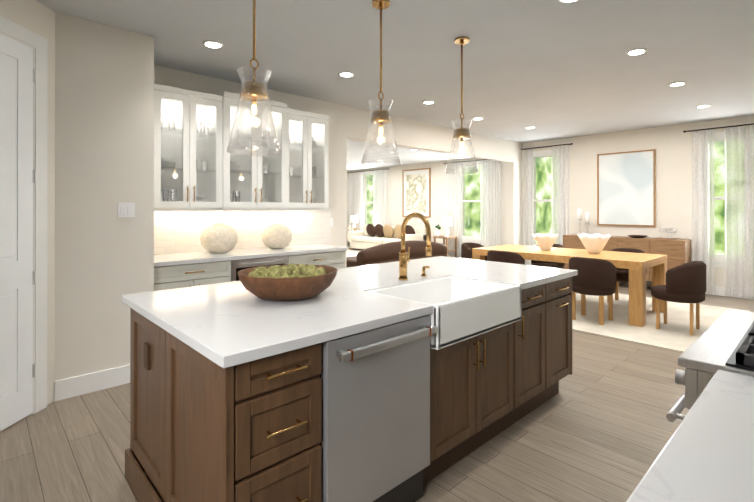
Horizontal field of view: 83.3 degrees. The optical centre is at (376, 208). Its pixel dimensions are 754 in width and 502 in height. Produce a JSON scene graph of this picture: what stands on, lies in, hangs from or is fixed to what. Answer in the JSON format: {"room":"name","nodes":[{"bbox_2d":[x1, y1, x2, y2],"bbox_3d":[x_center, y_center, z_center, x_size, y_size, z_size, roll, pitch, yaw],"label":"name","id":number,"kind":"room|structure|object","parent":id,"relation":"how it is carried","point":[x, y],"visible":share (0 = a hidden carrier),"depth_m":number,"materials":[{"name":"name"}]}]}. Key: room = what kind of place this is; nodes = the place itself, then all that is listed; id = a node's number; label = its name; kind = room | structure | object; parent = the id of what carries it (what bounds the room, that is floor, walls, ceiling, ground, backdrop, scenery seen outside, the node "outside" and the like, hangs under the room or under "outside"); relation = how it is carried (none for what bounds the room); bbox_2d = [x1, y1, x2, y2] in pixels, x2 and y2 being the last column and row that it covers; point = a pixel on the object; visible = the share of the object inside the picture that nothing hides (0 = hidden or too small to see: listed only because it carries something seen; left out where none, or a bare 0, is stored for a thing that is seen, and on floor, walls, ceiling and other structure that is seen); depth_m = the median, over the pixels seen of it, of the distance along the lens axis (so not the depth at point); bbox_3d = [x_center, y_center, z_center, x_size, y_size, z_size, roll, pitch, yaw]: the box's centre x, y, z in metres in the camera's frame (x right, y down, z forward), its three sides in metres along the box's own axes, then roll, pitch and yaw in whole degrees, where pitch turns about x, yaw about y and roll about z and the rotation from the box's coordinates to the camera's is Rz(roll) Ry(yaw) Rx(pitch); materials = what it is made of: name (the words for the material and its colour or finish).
{"room":"kitchen and dining room","nodes":[
{"label":"kitchen and dining room","id":0,"kind":"room"},
{"bbox_2d":[0,0,153,431],"bbox_3d":[-2.789,-0.015,2.439,2.820,2.780,1.900,0,0,-43],"label":"wall","id":1,"kind":"structure","parent":0,"point":[100,136],"depth_m":3.19,"materials":[{"name":"paint"}]},
{"bbox_2d":[0,34,35,430],"bbox_3d":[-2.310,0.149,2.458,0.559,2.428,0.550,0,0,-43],"label":"pantry door","id":2,"kind":"structure","parent":1,"relation":"in","point":[17,272],"depth_m":2.71,"materials":[{"name":"white wood"}]},
{"bbox_2d":[0,16,47,413],"bbox_3d":[-2.310,0.102,2.452,0.021,2.547,0.974,0,0,2],"label":"door frame","id":3,"kind":"structure","parent":1,"relation":"attached to","point":[37,43],"depth_m":2.87,"materials":[{"name":"white wood"}]},
{"bbox_2d":[55,364,129,400],"bbox_3d":[-2.061,1.306,3.247,0.650,0.140,0.015,0,0,-43],"label":"baseboard","id":4,"kind":"structure","parent":1,"relation":"attached to","point":[66,388],"depth_m":3.17,"materials":[{"name":"white paint"}]},
{"bbox_2d":[118,203,134,217],"bbox_3d":[-1.971,0.017,3.336,0.118,0.118,0.008,0,0,-43],"label":"switch plate","id":5,"kind":"object","parent":1,"relation":"attached to","point":[126,210],"visible":1,"depth_m":3.34,"materials":[{"name":"white plastic"}]},
{"bbox_2d":[154,65,522,267],"bbox_3d":[0.410,-0.009,6.659,7.620,2.780,0.120,0,0,-43],"label":"wall","id":6,"kind":"structure","parent":0,"point":[334,112],"depth_m":5.66,"materials":[{"name":"paint"}]},
{"bbox_2d":[154,83,233,210],"bbox_3d":[-1.864,-0.582,4.166,0.690,1.160,0.403,0,0,-43],"label":"upper cabinet","id":7,"kind":"object","parent":6,"relation":"attached to","point":[185,145],"depth_m":4.21,"materials":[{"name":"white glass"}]},
{"bbox_2d":[161,156,174,168],"label":"dishes","id":8,"kind":"object","parent":7,"relation":"in","point":[172,164],"depth_m":4.01,"materials":[{"name":"white ceramic"}]},
{"bbox_2d":[162,189,176,200],"label":"dishes","id":9,"kind":"object","parent":7,"relation":"in","point":[163,192],"depth_m":4.08,"materials":[{"name":"glass"}]},
{"bbox_2d":[168,119,175,130],"label":"dishes","id":10,"kind":"object","parent":7,"relation":"in","point":[169,124],"depth_m":4.10,"materials":[{"name":"white ceramic"}]},
{"bbox_2d":[196,161,207,170],"label":"dishes","id":11,"kind":"object","parent":7,"relation":"in","point":[206,165],"depth_m":4.30,"materials":[{"name":"white ceramic"}]},
{"bbox_2d":[196,195,207,201],"label":"dishes","id":12,"kind":"object","parent":7,"relation":"in","point":[197,196],"depth_m":4.24,"materials":[{"name":"white ceramic"}]},
{"bbox_2d":[196,120,208,134],"label":"dishes","id":13,"kind":"object","parent":7,"relation":"in","point":[205,126],"depth_m":4.30,"materials":[{"name":"white ceramic"}]},
{"bbox_2d":[154,208,330,254],"bbox_3d":[-1.467,0.229,4.810,2.348,0.460,0.008,0,0,-43],"label":"backsplash","id":14,"kind":"structure","parent":6,"relation":"attached to","point":[175,232],"depth_m":4.74,"materials":[{"name":"tile"}]},
{"bbox_2d":[234,93,293,210],"bbox_3d":[-1.397,-0.582,4.603,0.830,1.160,0.403,0,0,-43],"label":"upper cabinet","id":15,"kind":"object","parent":6,"relation":"attached to","point":[253,184],"depth_m":4.70,"materials":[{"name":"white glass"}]},
{"bbox_2d":[230,160,238,170],"label":"dishes","id":16,"kind":"object","parent":15,"relation":"in","point":[232,165],"depth_m":4.46,"materials":[{"name":"white ceramic"}]},
{"bbox_2d":[230,191,239,201],"label":"dishes","id":17,"kind":"object","parent":15,"relation":"in","point":[236,193],"depth_m":4.53,"materials":[{"name":"glass"}]},
{"bbox_2d":[289,133,294,143],"label":"dishes","id":18,"kind":"object","parent":15,"relation":"in","point":[290,136],"depth_m":5.01,"materials":[{"name":"white ceramic"}]},
{"bbox_2d":[294,109,328,210],"bbox_3d":[-0.938,-0.581,5.034,0.670,1.160,0.403,0,0,-43],"label":"upper cabinet","id":19,"kind":"object","parent":6,"relation":"attached to","point":[307,125],"depth_m":5.11,"materials":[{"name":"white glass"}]},
{"bbox_2d":[0,248,753,501],"bbox_3d":[-1.193,1.432,7.402,11.940,0.100,13.540,0,0,-43],"label":"floor","id":20,"kind":"structure","parent":0,"point":[599,427],"depth_m":2.48,"materials":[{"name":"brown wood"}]},
{"bbox_2d":[154,260,233,290],"bbox_3d":[-1.849,0.936,4.019,0.707,0.882,0.618,0,0,-43],"label":"base cabinet","id":21,"kind":"object","parent":20,"relation":"on","point":[177,270],"depth_m":3.79,"materials":[{"name":"white wood"}]},
{"bbox_2d":[154,244,347,267],"bbox_3d":[-1.332,0.477,4.497,2.116,0.038,0.631,0,0,-43],"label":"countertop","id":22,"kind":"structure","parent":21,"relation":"on","point":[164,261],"depth_m":4.23,"materials":[{"name":"white stone"}]},
{"bbox_2d":[200,223,237,252],"bbox_3d":[-1.617,0.307,4.346,0.360,0.300,0.360,0,0,-43],"label":"vase","id":23,"kind":"object","parent":22,"relation":"on","point":[218,238],"visible":1,"depth_m":4.22,"materials":[{"name":"ceramic"}]},
{"bbox_2d":[262,224,291,248],"bbox_3d":[-1.135,0.318,4.826,0.335,0.279,0.335,0,0,-43],"label":"vase","id":24,"kind":"object","parent":22,"relation":"on","point":[276,236],"visible":1,"depth_m":4.71,"materials":[{"name":"ceramic"}]},
{"bbox_2d":[234,256,293,280],"bbox_3d":[-1.366,0.937,4.472,0.735,0.882,0.618,0,0,-43],"label":"base cabinet","id":25,"kind":"object","parent":20,"relation":"on","point":[239,265],"depth_m":4.24,"materials":[{"name":"white wood"}]},
{"bbox_2d":[294,252,344,268],"bbox_3d":[-0.860,0.938,4.947,0.772,0.882,0.618,0,0,-43],"label":"base cabinet","id":26,"kind":"object","parent":20,"relation":"on","point":[333,259],"depth_m":4.79,"materials":[{"name":"white wood"}]},
{"bbox_2d":[122,276,571,501],"bbox_3d":[0.096,0.936,2.643,2.670,0.880,1.208,0,0,-43],"label":"kitchen island","id":27,"kind":"object","parent":20,"relation":"on","point":[225,392],"depth_m":1.74,"materials":[{"name":"brown wood"}]},
{"bbox_2d":[122,256,577,363],"bbox_3d":[0.070,0.475,2.672,2.670,0.038,1.270,0,0,-43],"label":"island countertop","id":28,"kind":"structure","parent":27,"relation":"on","point":[225,321],"depth_m":1.94,"materials":[{"name":"white stone"}]},
{"bbox_2d":[237,263,337,300],"bbox_3d":[-0.455,0.374,2.187,0.504,0.160,0.504,0,0,-43],"label":"bowl","id":29,"kind":"object","parent":28,"relation":"on","point":[291,281],"visible":1,"depth_m":2.03,"materials":[{"name":"brown wood"}]},
{"bbox_2d":[398,212,431,279],"bbox_3d":[0.247,0.240,2.634,0.096,0.428,0.258,0,0,-43],"label":"faucet","id":30,"kind":"object","parent":28,"relation":"on","point":[404,259],"visible":1,"depth_m":2.67,"materials":[{"name":"gold metal"}]},
{"bbox_2d":[421,266,429,276],"bbox_3d":[0.321,0.418,2.820,0.036,0.073,0.064,0,0,-43],"label":"soap dispenser","id":31,"kind":"object","parent":28,"relation":"on","point":[423,274],"visible":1,"depth_m":2.82,"materials":[{"name":"gold metal"}]},
{"bbox_2d":[368,276,520,349],"bbox_3d":[0.391,0.558,2.428,0.789,0.211,0.519,0,0,-43],"label":"sink","id":32,"kind":"object","parent":28,"relation":"in","point":[465,309],"visible":0.73,"depth_m":2.34,"materials":[{"name":"white ceramic"}]},
{"bbox_2d":[320,315,436,501],"bbox_3d":[-0.161,0.935,1.989,0.596,0.868,0.689,0,0,-43],"label":"dishwasher","id":33,"kind":"object","parent":27,"relation":"in","point":[375,444],"visible":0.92,"depth_m":1.75,"materials":[{"name":"metal"}]},
{"bbox_2d":[347,249,359,256],"bbox_3d":[-1.032,1.382,11.871,3.250,0.011,5.000,0,0,-43],"label":"living room rug","id":34,"kind":"object","parent":20,"relation":"on","point":[351,253],"depth_m":12.87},
{"bbox_2d":[347,224,425,249],"bbox_3d":[0.247,0.943,13.483,0.960,0.871,2.700,0,0,-43],"label":"sofa","id":35,"kind":"object","parent":20,"relation":"on","point":[369,235],"visible":0.79,"depth_m":13.35,"materials":[{"name":"white fabric"}]},
{"bbox_2d":[347,240,446,266],"bbox_3d":[0.351,1.019,8.679,2.400,0.730,0.850,0,0,-43],"label":"settee","id":36,"kind":"object","parent":20,"relation":"on","point":[384,253],"visible":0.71,"depth_m":8.06,"materials":[{"name":"fabric"}]},
{"bbox_2d":[433,236,457,256],"bbox_3d":[1.942,1.099,12.056,0.500,0.580,0.500,0,0,-43],"label":"side table","id":37,"kind":"object","parent":20,"relation":"on","point":[446,238],"visible":0.77,"depth_m":12.03,"materials":[{"name":"brown wood"}]},
{"bbox_2d":[434,224,440,236],"bbox_3d":[1.721,0.624,12.062,0.183,0.368,0.215,0,0,-43],"label":"potted plant","id":38,"kind":"object","parent":37,"relation":"on","point":[437,233],"visible":1,"depth_m":12.01,"materials":[{"name":"white ceramic"}]},
{"bbox_2d":[441,217,451,236],"bbox_3d":[1.976,0.528,12.020,0.300,0.560,0.300,0,0,-43],"label":"table lamp","id":39,"kind":"object","parent":37,"relation":"on","point":[446,221],"visible":1,"depth_m":11.92,"materials":[{"name":"white ceramic"}]},
{"bbox_2d":[563,234,690,281],"bbox_3d":[4.333,0.947,7.499,0.455,0.870,1.920,0,0,-43],"label":"sideboard","id":40,"kind":"object","parent":20,"relation":"on","point":[677,252],"visible":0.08,"depth_m":6.99,"materials":[{"name":"brown wood"}]},
{"bbox_2d":[578,209,582,233],"bbox_3d":[3.843,0.262,8.041,0.099,0.501,0.099,0,0,38],"label":"candle holder","id":41,"kind":"object","parent":40,"relation":"on","point":[579,210],"depth_m":8.01,"materials":[{"name":"wax"}]},
{"bbox_2d":[585,212,589,232],"bbox_3d":[3.939,0.292,7.939,0.099,0.441,0.099,0,0,38],"label":"candle holder","id":42,"kind":"object","parent":40,"relation":"on","point":[587,217],"depth_m":7.91,"materials":[{"name":"wax"}]},
{"bbox_2d":[628,235,646,237],"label":"decor","id":43,"kind":"object","parent":40,"relation":"on","point":[643,236],"depth_m":7.29,"materials":[{"name":"brown wood"}]},
{"bbox_2d":[655,228,679,239],"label":"decor","id":44,"kind":"object","parent":40,"relation":"on","point":[666,229],"depth_m":6.97,"materials":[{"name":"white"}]},
{"bbox_2d":[572,291,750,351],"bbox_3d":[2.780,1.374,6.089,2.600,0.011,3.650,0,0,-43],"label":"dining rug","id":45,"kind":"object","parent":20,"relation":"on","point":[673,333],"visible":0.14,"depth_m":5.02,"materials":[{"name":"beige carpet"}]},
{"bbox_2d":[461,242,486,260],"bbox_3d":[1.674,0.981,7.123,0.520,0.778,0.510,0,0,-43],"label":"chair","id":46,"kind":"object","parent":45,"relation":"on","point":[466,250],"visible":0.15,"depth_m":7.06,"materials":[{"name":"brown fabric"}]},
{"bbox_2d":[487,250,524,264],"bbox_3d":[1.837,0.979,6.035,0.510,0.778,0.520,0,0,-43],"label":"chair","id":47,"kind":"object","parent":45,"relation":"on","point":[504,256],"visible":0.15,"depth_m":5.82,"materials":[{"name":"brown fabric"}]},
{"bbox_2d":[531,244,564,268],"bbox_3d":[2.785,0.980,6.924,0.510,0.778,0.520,0,0,-43],"label":"chair","id":48,"kind":"object","parent":45,"relation":"on","point":[547,264],"visible":0.31,"depth_m":6.86,"materials":[{"name":"brown fabric"}]},
{"bbox_2d":[472,244,666,326],"bbox_3d":[2.655,0.994,6.076,1.100,0.748,2.300,0,0,-43],"label":"dining table","id":49,"kind":"object","parent":45,"relation":"on","point":[637,265],"visible":0.67,"depth_m":5.53,"materials":[{"name":"brown wood"}]},
{"bbox_2d":[532,233,557,249],"bbox_3d":[2.486,0.498,6.254,0.374,0.244,0.361,0,0,-43],"label":"bowl","id":50,"kind":"object","parent":49,"relation":"on","point":[545,241],"visible":1,"depth_m":6.16,"materials":[{"name":"white ceramic"}]},
{"bbox_2d":[577,233,610,253],"bbox_3d":[2.951,0.484,5.758,0.413,0.270,0.399,0,0,-43],"label":"bowl","id":51,"kind":"object","parent":49,"relation":"on","point":[594,243],"visible":1,"depth_m":5.66,"materials":[{"name":"white ceramic"}]},
{"bbox_2d":[569,257,615,324],"bbox_3d":[2.630,0.978,5.189,0.510,0.778,0.520,0,0,-43],"label":"chair","id":52,"kind":"object","parent":45,"relation":"on","point":[595,277],"visible":0.94,"depth_m":4.98,"materials":[{"name":"brown fabric"}]},
{"bbox_2d":[607,248,644,302],"bbox_3d":[3.565,0.979,6.093,0.510,0.778,0.520,0,0,-43],"label":"chair","id":53,"kind":"object","parent":45,"relation":"on","point":[622,274],"visible":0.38,"depth_m":6.17,"materials":[{"name":"brown fabric"}]},
{"bbox_2d":[651,261,705,334],"bbox_3d":[3.403,0.977,4.796,0.520,0.778,0.510,0,0,-43],"label":"chair","id":54,"kind":"object","parent":45,"relation":"on","point":[685,282],"visible":1,"depth_m":4.58,"materials":[{"name":"brown fabric"}]},
{"bbox_2d":[626,370,753,501],"bbox_3d":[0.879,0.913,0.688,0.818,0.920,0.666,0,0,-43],"label":"countertop","id":55,"kind":"structure","parent":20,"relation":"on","point":[706,454],"depth_m":0.78,"materials":[{"name":"white stone"}]},
{"bbox_2d":[666,309,753,421],"bbox_3d":[1.463,0.893,1.325,0.900,0.962,0.776,0,0,-43],"label":"range","id":56,"kind":"object","parent":20,"relation":"on","point":[724,341],"visible":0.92,"depth_m":1.31,"materials":[{"name":"silver metal"}]},
{"bbox_3d":[-0.791,1.103,14.867,0.500,0.580,0.500,0,0,-43],"label":"side table","id":57,"kind":"object","parent":20,"relation":"on","visible":0},
{"bbox_2d":[350,215,357,228],"bbox_3d":[-0.811,0.532,14.890,0.300,0.560,0.300,0,0,-43],"label":"table lamp","id":58,"kind":"object","parent":57,"relation":"on","point":[353,218],"visible":0.79,"depth_m":14.78,"materials":[{"name":"white fabric"}]},
{"bbox_2d":[36,0,753,170],"bbox_3d":[-1.193,-1.448,7.406,11.940,0.100,13.540,0,0,-43],"label":"ceiling","id":59,"kind":"structure","parent":0,"point":[551,69],"depth_m":3.90,"materials":[{"name":"paint"}]},
{"bbox_2d":[202,40,223,47],"bbox_3d":[-1.400,-1.396,3.620,0.170,0.012,0.170,0,0,-43],"label":"recessed light","id":60,"kind":"object","parent":59,"relation":"in","point":[213,44],"visible":0.98,"depth_m":3.60,"materials":[{"name":"white plastic"}]},
{"bbox_2d":[227,0,280,155],"bbox_3d":[-0.651,-0.850,2.251,0.278,1.109,0.278,0,0,-43],"label":"pendant light","id":61,"kind":"object","parent":59,"relation":"hanging from","point":[253,90],"visible":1,"depth_m":2.22,"materials":[{"name":"clear glass"}]},
{"bbox_2d":[338,71,353,76],"bbox_3d":[-0.320,-1.395,4.428,0.170,0.012,0.170,0,0,-43],"label":"recessed light","id":62,"kind":"object","parent":59,"relation":"in","point":[346,74],"visible":1,"depth_m":4.41,"materials":[{"name":"white plastic"}]},
{"bbox_2d":[361,0,400,166],"bbox_3d":[0.027,-0.849,2.887,0.278,1.109,0.278,0,0,-43],"label":"pendant light","id":63,"kind":"object","parent":59,"relation":"hanging from","point":[380,117],"visible":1,"depth_m":2.87,"materials":[{"name":"clear glass"}]},
{"bbox_2d":[422,100,434,103],"bbox_3d":[0.680,-1.393,5.584,0.170,0.012,0.170,0,0,-43],"label":"recessed light","id":64,"kind":"object","parent":59,"relation":"in","point":[428,101],"visible":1,"depth_m":5.56,"materials":[{"name":"white plastic"}]},
{"bbox_2d":[445,36,478,173],"bbox_3d":[0.705,-0.848,3.524,0.278,1.109,0.278,0,0,-43],"label":"pendant light","id":65,"kind":"object","parent":59,"relation":"hanging from","point":[461,133],"visible":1,"depth_m":3.51,"materials":[{"name":"clear glass"}]},
{"bbox_2d":[558,0,575,1],"bbox_3d":[1.284,-1.397,2.805,0.170,0.012,0.170,0,0,-43],"label":"recessed light","id":66,"kind":"object","parent":59,"relation":"in","point":[566,0],"visible":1,"depth_m":2.85,"materials":[{"name":"white plastic"}]},
{"bbox_2d":[626,48,647,54],"bbox_3d":[2.320,-1.396,3.791,0.170,0.012,0.170,0,0,-43],"label":"recessed light","id":67,"kind":"object","parent":59,"relation":"in","point":[636,51],"visible":1,"depth_m":3.77,"materials":[{"name":"white plastic"}]},
{"bbox_2d":[668,81,686,85],"bbox_3d":[3.377,-1.395,4.769,0.170,0.012,0.170,0,0,-43],"label":"recessed light","id":68,"kind":"object","parent":59,"relation":"in","point":[679,83],"visible":1,"depth_m":4.73,"materials":[{"name":"white plastic"}]},
{"bbox_2d":[696,104,710,107],"bbox_3d":[4.465,-1.393,5.802,0.170,0.012,0.170,0,0,-43],"label":"recessed light","id":69,"kind":"object","parent":59,"relation":"in","point":[702,106],"visible":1,"depth_m":5.79,"materials":[{"name":"white plastic"}]},
{"bbox_2d":[347,158,508,245],"bbox_3d":[1.384,0.001,13.296,0.120,2.780,8.470,0,0,-43],"label":"wall","id":70,"kind":"structure","parent":0,"point":[394,194],"depth_m":12.83,"materials":[{"name":"paint"}]},
{"bbox_2d":[364,170,378,224],"bbox_3d":[-0.199,-0.167,14.951,0.165,2.280,0.950,0,0,-43],"label":"living room window","id":71,"kind":"structure","parent":70,"relation":"in","point":[368,173],"depth_m":15.19,"materials":[{"name":"clear glass"}]},
{"bbox_2d":[402,168,430,217],"bbox_3d":[1.230,-0.469,13.344,0.032,1.520,1.150,0,0,-43],"label":"framed picture","id":72,"kind":"object","parent":70,"relation":"attached to","point":[416,190],"visible":0.83,"depth_m":13.33,"materials":[{"name":"white paper"}]},
{"bbox_2d":[459,160,482,242],"bbox_3d":[2.705,-0.171,11.854,0.165,2.280,1.020,0,0,-43],"label":"living room window","id":73,"kind":"structure","parent":70,"relation":"in","point":[464,239],"depth_m":12.01,"materials":[{"name":"clear glass"}]},
{"bbox_3d":[2.657,-1.311,11.770,0.107,0.040,1.940,0,0,-43],"label":"curtain rod","id":74,"kind":"object","parent":70,"relation":"attached to","visible":0},
{"bbox_2d":[446,163,461,255],"bbox_3d":[2.208,0.037,12.198,0.070,2.645,0.560,0,0,-43],"label":"curtain","id":75,"kind":"object","parent":74,"relation":"hanging from","point":[453,182],"depth_m":12.16,"materials":[{"name":"white fabric"}]},
{"bbox_2d":[481,160,500,246],"bbox_3d":[3.035,0.035,11.314,0.069,2.645,0.620,0,0,-43],"label":"curtain","id":76,"kind":"object","parent":74,"relation":"hanging from","point":[490,202],"depth_m":11.31,"materials":[{"name":"white fabric"}]},
{"bbox_3d":[-0.335,-1.307,14.962,0.107,0.040,2.190,0,0,-43],"label":"curtain rod","id":77,"kind":"object","parent":70,"relation":"attached to","visible":0},
{"bbox_2d":[348,172,363,230],"bbox_3d":[-0.771,0.041,15.374,0.072,2.645,0.850,0,0,-43],"label":"curtain","id":78,"kind":"object","parent":77,"relation":"hanging from","point":[355,193],"depth_m":15.31,"materials":[{"name":"white fabric"}]},
{"bbox_2d":[374,170,386,225],"bbox_3d":[0.118,0.040,14.426,0.071,2.645,0.650,0,0,-43],"label":"curtain","id":79,"kind":"object","parent":77,"relation":"hanging from","point":[380,177],"depth_m":14.42,"materials":[{"name":"white fabric"}]},
{"bbox_2d":[347,106,513,161],"bbox_3d":[1.183,-1.183,7.386,4.500,0.430,0.120,0,0,-43],"label":"header beam","id":80,"kind":"structure","parent":0,"point":[412,134],"depth_m":6.94,"materials":[{"name":"paint"}]},
{"bbox_2d":[523,116,753,286],"bbox_3d":[4.880,-0.008,7.375,0.120,2.780,5.190,0,0,-43],"label":"wall","id":81,"kind":"structure","parent":0,"point":[672,145],"depth_m":7.34,"materials":[{"name":"paint"}]},
{"bbox_2d":[533,150,551,245],"bbox_3d":[3.505,-0.131,8.808,0.165,2.130,0.800,0,0,-43],"label":"dining room window","id":82,"kind":"structure","parent":81,"relation":"in","point":[545,153],"depth_m":8.97,"materials":[{"name":"clear glass"}]},
{"bbox_2d":[521,143,572,149],"bbox_3d":[3.475,-1.256,8.706,0.107,0.040,1.090,0,0,-43],"label":"curtain rod","id":83,"kind":"object","parent":81,"relation":"attached to","point":[546,146],"visible":0.98,"depth_m":8.65,"materials":[{"name":"black metal"}]},
{"bbox_2d":[522,150,532,264],"bbox_3d":[3.180,0.062,8.969,0.065,2.585,0.237,0,0,-37],"label":"curtain","id":84,"kind":"object","parent":83,"relation":"hanging from","point":[527,155],"depth_m":8.97,"materials":[{"name":"white fabric"}]},
{"bbox_2d":[552,146,568,245],"bbox_3d":[3.655,0.061,8.461,0.071,2.585,0.350,0,0,-43],"label":"curtain","id":85,"kind":"object","parent":83,"relation":"hanging from","point":[560,191],"depth_m":8.44,"materials":[{"name":"white fabric"}]},
{"bbox_2d":[597,149,655,226],"bbox_3d":[4.490,-0.347,7.675,0.032,1.340,0.940,0,0,-43],"label":"framed picture","id":86,"kind":"object","parent":81,"relation":"attached to","point":[626,188],"visible":0.98,"depth_m":7.65,"materials":[{"name":"white paper"}]},
{"bbox_2d":[619,281,753,299],"bbox_3d":[4.830,1.312,7.327,0.015,0.140,4.950,0,0,-43],"label":"baseboard","id":87,"kind":"structure","parent":81,"relation":"attached to","point":[720,291],"depth_m":6.71,"materials":[{"name":"white paint"}]},
{"bbox_2d":[683,123,753,132],"bbox_3d":[5.486,-1.259,6.561,0.107,0.040,1.230,0,0,-43],"label":"curtain rod","id":88,"kind":"object","parent":81,"relation":"attached to","point":[684,131],"visible":1,"depth_m":6.65,"materials":[{"name":"black metal"}]},
{"bbox_2d":[692,130,714,293],"bbox_3d":[5.221,0.059,6.790,0.066,2.585,0.289,0,0,-40],"label":"curtain","id":89,"kind":"object","parent":88,"relation":"hanging from","point":[703,142],"depth_m":6.79,"materials":[{"name":"white fabric"}]},
{"bbox_2d":[724,126,753,297],"bbox_3d":[5.619,0.058,6.368,0.072,2.585,0.630,0,0,-43],"label":"curtain","id":90,"kind":"object","parent":88,"relation":"hanging from","point":[739,211],"depth_m":6.46,"materials":[{"name":"white fabric"}]},
{"bbox_2d":[715,132,723,266],"bbox_3d":[5.496,-0.134,6.685,0.165,2.130,0.740,0,0,-43],"label":"dining room window","id":91,"kind":"structure","parent":81,"relation":"in","point":[719,263],"depth_m":6.72,"materials":[{"name":"clear glass"}]},
{"label":"outside","id":92,"kind":"structure","parent":0,"visible":0},
{"bbox_2d":[536,157,551,243],"bbox_3d":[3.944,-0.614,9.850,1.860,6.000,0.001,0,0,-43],"label":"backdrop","id":93,"kind":"structure","parent":92,"point":[547,172],"depth_m":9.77,"materials":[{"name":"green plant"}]},
{"bbox_2d":[367,141,723,254],"bbox_3d":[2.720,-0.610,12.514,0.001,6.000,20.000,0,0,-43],"label":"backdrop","id":94,"kind":"structure","parent":92,"point":[719,216],"depth_m":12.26,"materials":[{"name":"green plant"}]}
]}

